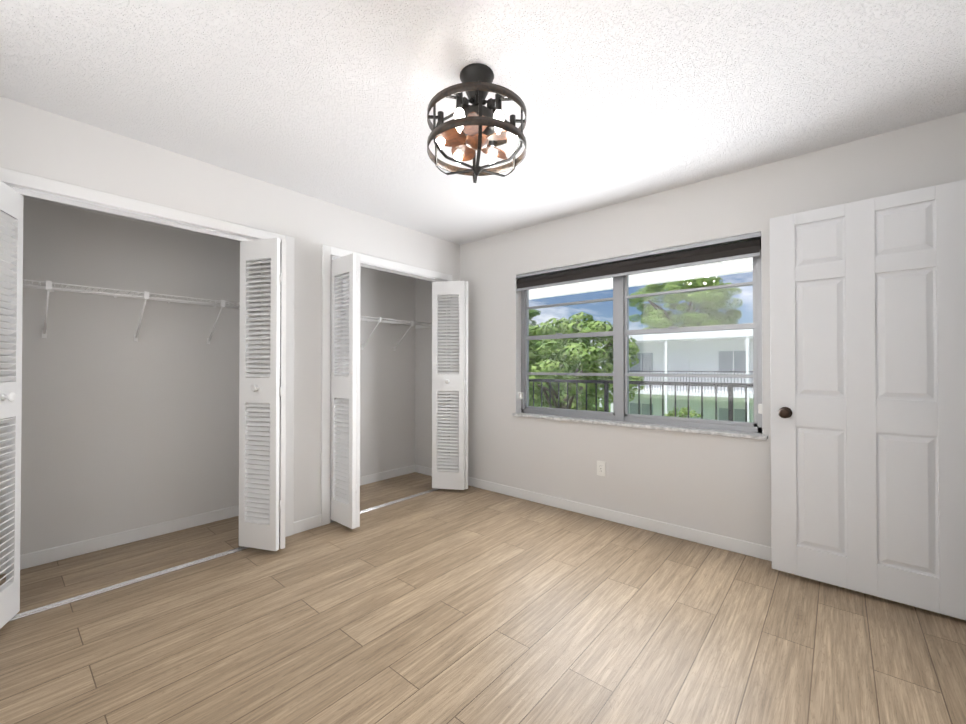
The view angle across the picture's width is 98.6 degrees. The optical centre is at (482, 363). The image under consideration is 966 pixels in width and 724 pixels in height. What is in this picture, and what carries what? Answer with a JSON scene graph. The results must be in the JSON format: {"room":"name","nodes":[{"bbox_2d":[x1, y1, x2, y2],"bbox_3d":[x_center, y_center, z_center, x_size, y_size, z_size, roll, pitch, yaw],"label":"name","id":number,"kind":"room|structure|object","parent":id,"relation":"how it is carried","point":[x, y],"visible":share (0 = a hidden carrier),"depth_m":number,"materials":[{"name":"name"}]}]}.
{"room":"empty bedroom","nodes":[
{"label":"empty bedroom","id":0,"kind":"room"},
{"bbox_2d":[0,197,415,558],"bbox_3d":[-1.942,-0.009,3.415,0.100,2.440,3.500,0,-1,41],"label":"wall","id":1,"kind":"structure","parent":0,"point":[122,430],"depth_m":2.85,"materials":[{"name":"white paint"}]},
{"bbox_2d":[0,505,238,574],"bbox_3d":[-2.439,1.163,2.738,0.012,0.085,1.840,0,-1,41],"label":"baseboard","id":2,"kind":"structure","parent":1,"relation":"attached to","point":[37,558],"depth_m":2.75,"materials":[{"name":"white wood"}]},
{"bbox_2d":[8,279,270,343],"bbox_3d":[-2.323,-0.308,2.651,0.317,0.307,1.839,0,-1,41],"label":"closet shelf","id":3,"kind":"object","parent":1,"relation":"attached to","point":[48,287],"visible":0.77,"depth_m":2.63,"materials":[{"name":"silver metal"}]},
{"bbox_2d":[337,312,431,350],"bbox_3d":[-1.153,-0.297,4.020,0.317,0.307,1.559,0,-1,41],"label":"closet shelf","id":4,"kind":"object","parent":1,"relation":"attached to","point":[417,325],"visible":0.56,"depth_m":4.26,"materials":[{"name":"silver metal"}]},
{"bbox_2d":[360,464,415,485],"bbox_3d":[-1.269,1.175,4.106,0.012,0.085,1.560,0,-1,41],"label":"baseboard","id":5,"kind":"structure","parent":1,"relation":"attached to","point":[375,477],"depth_m":4.39,"materials":[{"name":"white wood"}]},
{"bbox_2d":[0,96,459,521],"bbox_3d":[-1.327,-0.011,3.064,0.110,2.440,3.235,0,-1,41],"label":"wall","id":6,"kind":"structure","parent":0,"point":[35,141],"depth_m":2.80,"materials":[{"name":"white paint"}]},
{"bbox_2d":[0,181,23,628],"bbox_3d":[-2.163,0.183,1.805,0.288,1.970,0.219,0,-1,41],"label":"bifold door","id":7,"kind":"structure","parent":6,"relation":"in","point":[11,233],"depth_m":1.92,"materials":[{"name":"white wood"}]},
{"bbox_2d":[7,186,252,622],"bbox_3d":[-1.874,0.189,2.359,0.050,2.028,1.429,0,-1,41],"label":"closet track","id":8,"kind":"object","parent":6,"relation":"attached to","point":[82,205],"visible":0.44,"depth_m":2.25,"materials":[{"name":"silver metal"}]},
{"bbox_2d":[5,183,259,239],"bbox_3d":[-1.906,0.183,2.386,0.114,2.040,1.455,0,-1,41],"label":"door frame","id":9,"kind":"structure","parent":6,"relation":"attached to","point":[24,188],"depth_m":2.25,"materials":[{"name":"white wood"}]},
{"bbox_2d":[0,167,294,536],"bbox_3d":[-1.858,0.150,2.345,0.016,2.105,1.585,0,-1,41],"label":"trim","id":10,"kind":"structure","parent":6,"relation":"attached to","point":[16,178],"depth_m":2.65,"materials":[{"name":"white wood"}]},
{"bbox_2d":[239,238,285,550],"bbox_3d":[-1.395,0.191,2.713,0.278,1.970,0.271,0,-1,41],"label":"bifold door","id":11,"kind":"structure","parent":6,"relation":"in","point":[261,523],"depth_m":2.65,"materials":[{"name":"white wood"}]},
{"bbox_2d":[293,514,320,533],"bbox_3d":[-1.276,1.166,3.021,0.012,0.085,0.210,0,-1,41],"label":"baseboard","id":12,"kind":"structure","parent":6,"relation":"attached to","point":[307,524],"depth_m":3.01,"materials":[{"name":"white wood"}]},
{"bbox_2d":[330,253,359,528],"bbox_3d":[-1.012,0.194,3.113,0.319,1.970,0.117,0,-1,41],"label":"bifold door","id":13,"kind":"structure","parent":6,"relation":"in","point":[345,477],"depth_m":3.04,"materials":[{"name":"white wood"}]},
{"bbox_2d":[330,257,442,522],"bbox_3d":[-0.774,0.199,3.646,0.050,2.028,1.224,0,-1,41],"label":"closet track","id":14,"kind":"object","parent":6,"relation":"attached to","point":[380,269],"visible":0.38,"depth_m":3.64,"materials":[{"name":"silver metal"}]},
{"bbox_2d":[321,245,451,525],"bbox_3d":[-0.806,0.194,3.673,0.114,2.040,1.250,0,-1,41],"label":"door frame","id":15,"kind":"structure","parent":6,"relation":"attached to","point":[438,339],"depth_m":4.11,"materials":[{"name":"white wood"}]},
{"bbox_2d":[432,281,467,489],"bbox_3d":[-0.318,0.201,3.966,0.289,1.970,0.214,0,-1,41],"label":"bifold door","id":16,"kind":"structure","parent":6,"relation":"in","point":[454,461],"depth_m":3.95,"materials":[{"name":"white wood"}]},
{"bbox_2d":[260,259,270,504],"bbox_3d":[-1.589,-0.009,3.297,0.590,2.440,0.100,0,-1,41],"label":"wall","id":17,"kind":"structure","parent":0,"point":[265,273],"depth_m":3.39,"materials":[{"name":"white paint"}]},
{"bbox_2d":[0,472,965,723],"bbox_3d":[0.219,1.247,1.624,5.700,0.100,3.800,0,-1,41],"label":"floor","id":18,"kind":"structure","parent":0,"point":[472,605],"depth_m":1.85,"materials":[{"name":"brown wood"}]},
{"bbox_2d":[0,0,965,244],"bbox_3d":[0.219,-1.293,1.645,5.700,0.100,3.800,0,-1,41],"label":"ceiling","id":19,"kind":"structure","parent":0,"point":[330,100],"depth_m":1.85,"materials":[{"name":"white paint"}]},
{"bbox_2d":[427,63,525,182],"bbox_3d":[-0.026,-1.025,1.786,0.424,0.435,0.424,0,-1,41],"label":"fan light","id":20,"kind":"object","parent":19,"relation":"hanging from","point":[466,133],"visible":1,"depth_m":1.73,"materials":[{"name":"black metal"}]},
{"bbox_2d":[415,112,965,546],"bbox_3d":[1.389,-0.012,3.003,5.700,2.440,0.200,0,-1,41],"label":"wall","id":21,"kind":"structure","parent":0,"point":[713,484],"depth_m":3.01,"materials":[{"name":"white paint"}]},
{"bbox_2d":[415,465,431,475],"bbox_3d":[-0.542,1.178,4.503,0.578,0.085,0.012,0,-1,41],"label":"baseboard","id":22,"kind":"structure","parent":21,"relation":"attached to","point":[423,470],"depth_m":4.59,"materials":[{"name":"white wood"}]},
{"bbox_2d":[597,461,605,475],"bbox_3d":[0.925,0.820,3.254,0.070,0.114,0.010,0,-1,41],"label":"electrical outlet plate","id":23,"kind":"object","parent":21,"relation":"attached to","point":[601,468],"visible":1,"depth_m":3.25,"materials":[{"name":"white plastic"}]},
{"bbox_2d":[468,477,771,560],"bbox_3d":[1.069,1.167,3.127,3.440,0.085,0.012,0,-1,41],"label":"baseboard","id":24,"kind":"structure","parent":21,"relation":"attached to","point":[764,552],"depth_m":3.06,"materials":[{"name":"white wood"}]},
{"bbox_2d":[515,230,762,434],"bbox_3d":[1.060,-0.188,3.243,1.892,1.276,0.135,0,-1,41],"label":"window","id":25,"kind":"structure","parent":21,"relation":"in","point":[759,405],"depth_m":3.22,"materials":[{"name":"glass"}]},
{"bbox_2d":[516,232,760,290],"bbox_3d":[1.039,-0.745,3.223,1.878,0.149,0.072,0,-1,41],"label":"roller blind","id":26,"kind":"object","parent":25,"relation":"attached to","point":[730,248],"visible":0.9,"depth_m":3.03,"materials":[{"name":"grey fabric"}]},
{"bbox_2d":[512,413,767,439],"bbox_3d":[1.034,0.460,3.207,1.940,0.024,0.115,0,-1,41],"label":"window sill","id":27,"kind":"structure","parent":21,"relation":"attached to","point":[750,435],"depth_m":3.00,"materials":[{"name":"stone"}]},
{"bbox_2d":[770,179,965,619],"bbox_3d":[1.968,0.166,2.164,0.776,2.030,0.175,0,-1,42],"label":"entry door","id":28,"kind":"structure","parent":21,"relation":"in","point":[868,379],"depth_m":2.12,"materials":[{"name":"white wood"}]},
{"label":"outside","id":29,"kind":"structure","parent":0,"visible":0},
{"bbox_2d":[529,383,610,411],"bbox_3d":[38.809,4.648,49.911,160.000,0.200,119.800,0,-1,41],"label":"ground","id":30,"kind":"structure","parent":29,"point":[578,400],"depth_m":47.38,"materials":[{"name":"green plant"}]},
{"bbox_2d":[529,309,540,328],"bbox_3d":[3.443,-1.157,48.583,9.578,11.400,9.936,0,-1,41],"label":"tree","id":31,"kind":"object","parent":30,"relation":"on","point":[531,315],"depth_m":47.64,"materials":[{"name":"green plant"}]},
{"bbox_2d":[530,327,597,384],"bbox_3d":[5.023,0.845,28.154,6.078,7.058,6.429,0,-1,41],"label":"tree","id":32,"kind":"object","parent":30,"relation":"on","point":[584,340],"depth_m":26.43,"materials":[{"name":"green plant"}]},
{"bbox_2d":[529,312,645,411],"bbox_3d":[2.075,1.450,10.603,4.178,5.554,4.109,0,-1,41],"label":"tree","id":33,"kind":"object","parent":30,"relation":"on","point":[560,327],"depth_m":9.93,"materials":[{"name":"green plant"}]},
{"bbox_2d":[591,329,753,422],"bbox_3d":[28.328,1.288,12.659,48.500,5.900,11.100,0,-1,41],"label":"building","id":34,"kind":"structure","parent":30,"relation":"on","point":[664,339],"depth_m":21.65,"materials":[{"name":"white"}]},
{"bbox_2d":[664,406,703,417],"bbox_3d":[8.931,3.110,18.721,1.735,2.369,1.815,0,-1,41],"label":"bush","id":35,"kind":"object","parent":30,"relation":"on","point":[692,414],"depth_m":18.61,"materials":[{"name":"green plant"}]},
{"bbox_2d":[629,276,742,328],"bbox_3d":[16.325,-1.664,34.090,8.415,12.171,8.212,0,-1,41],"label":"tree","id":36,"kind":"object","parent":30,"relation":"on","point":[712,297],"depth_m":32.19,"materials":[{"name":"green plant"}]},
{"bbox_2d":[529,257,752,299],"bbox_3d":[2.825,-1.103,3.231,18.000,0.195,2.000,0,-1,41],"label":"porch roof","id":37,"kind":"structure","parent":29,"point":[650,279],"depth_m":5.03,"materials":[{"name":"white"}]},
{"bbox_3d":[2.744,1.344,3.115,18.000,0.230,1.750,0,-1,41],"label":"porch","id":38,"kind":"object","parent":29,"visible":0},
{"bbox_2d":[529,379,752,421],"bbox_3d":[3.240,0.714,3.716,18.020,1.040,0.040,0,-1,41],"label":"railing","id":39,"kind":"object","parent":38,"relation":"on","point":[729,386],"depth_m":4.81,"materials":[{"name":"grey metal"}]}
]}

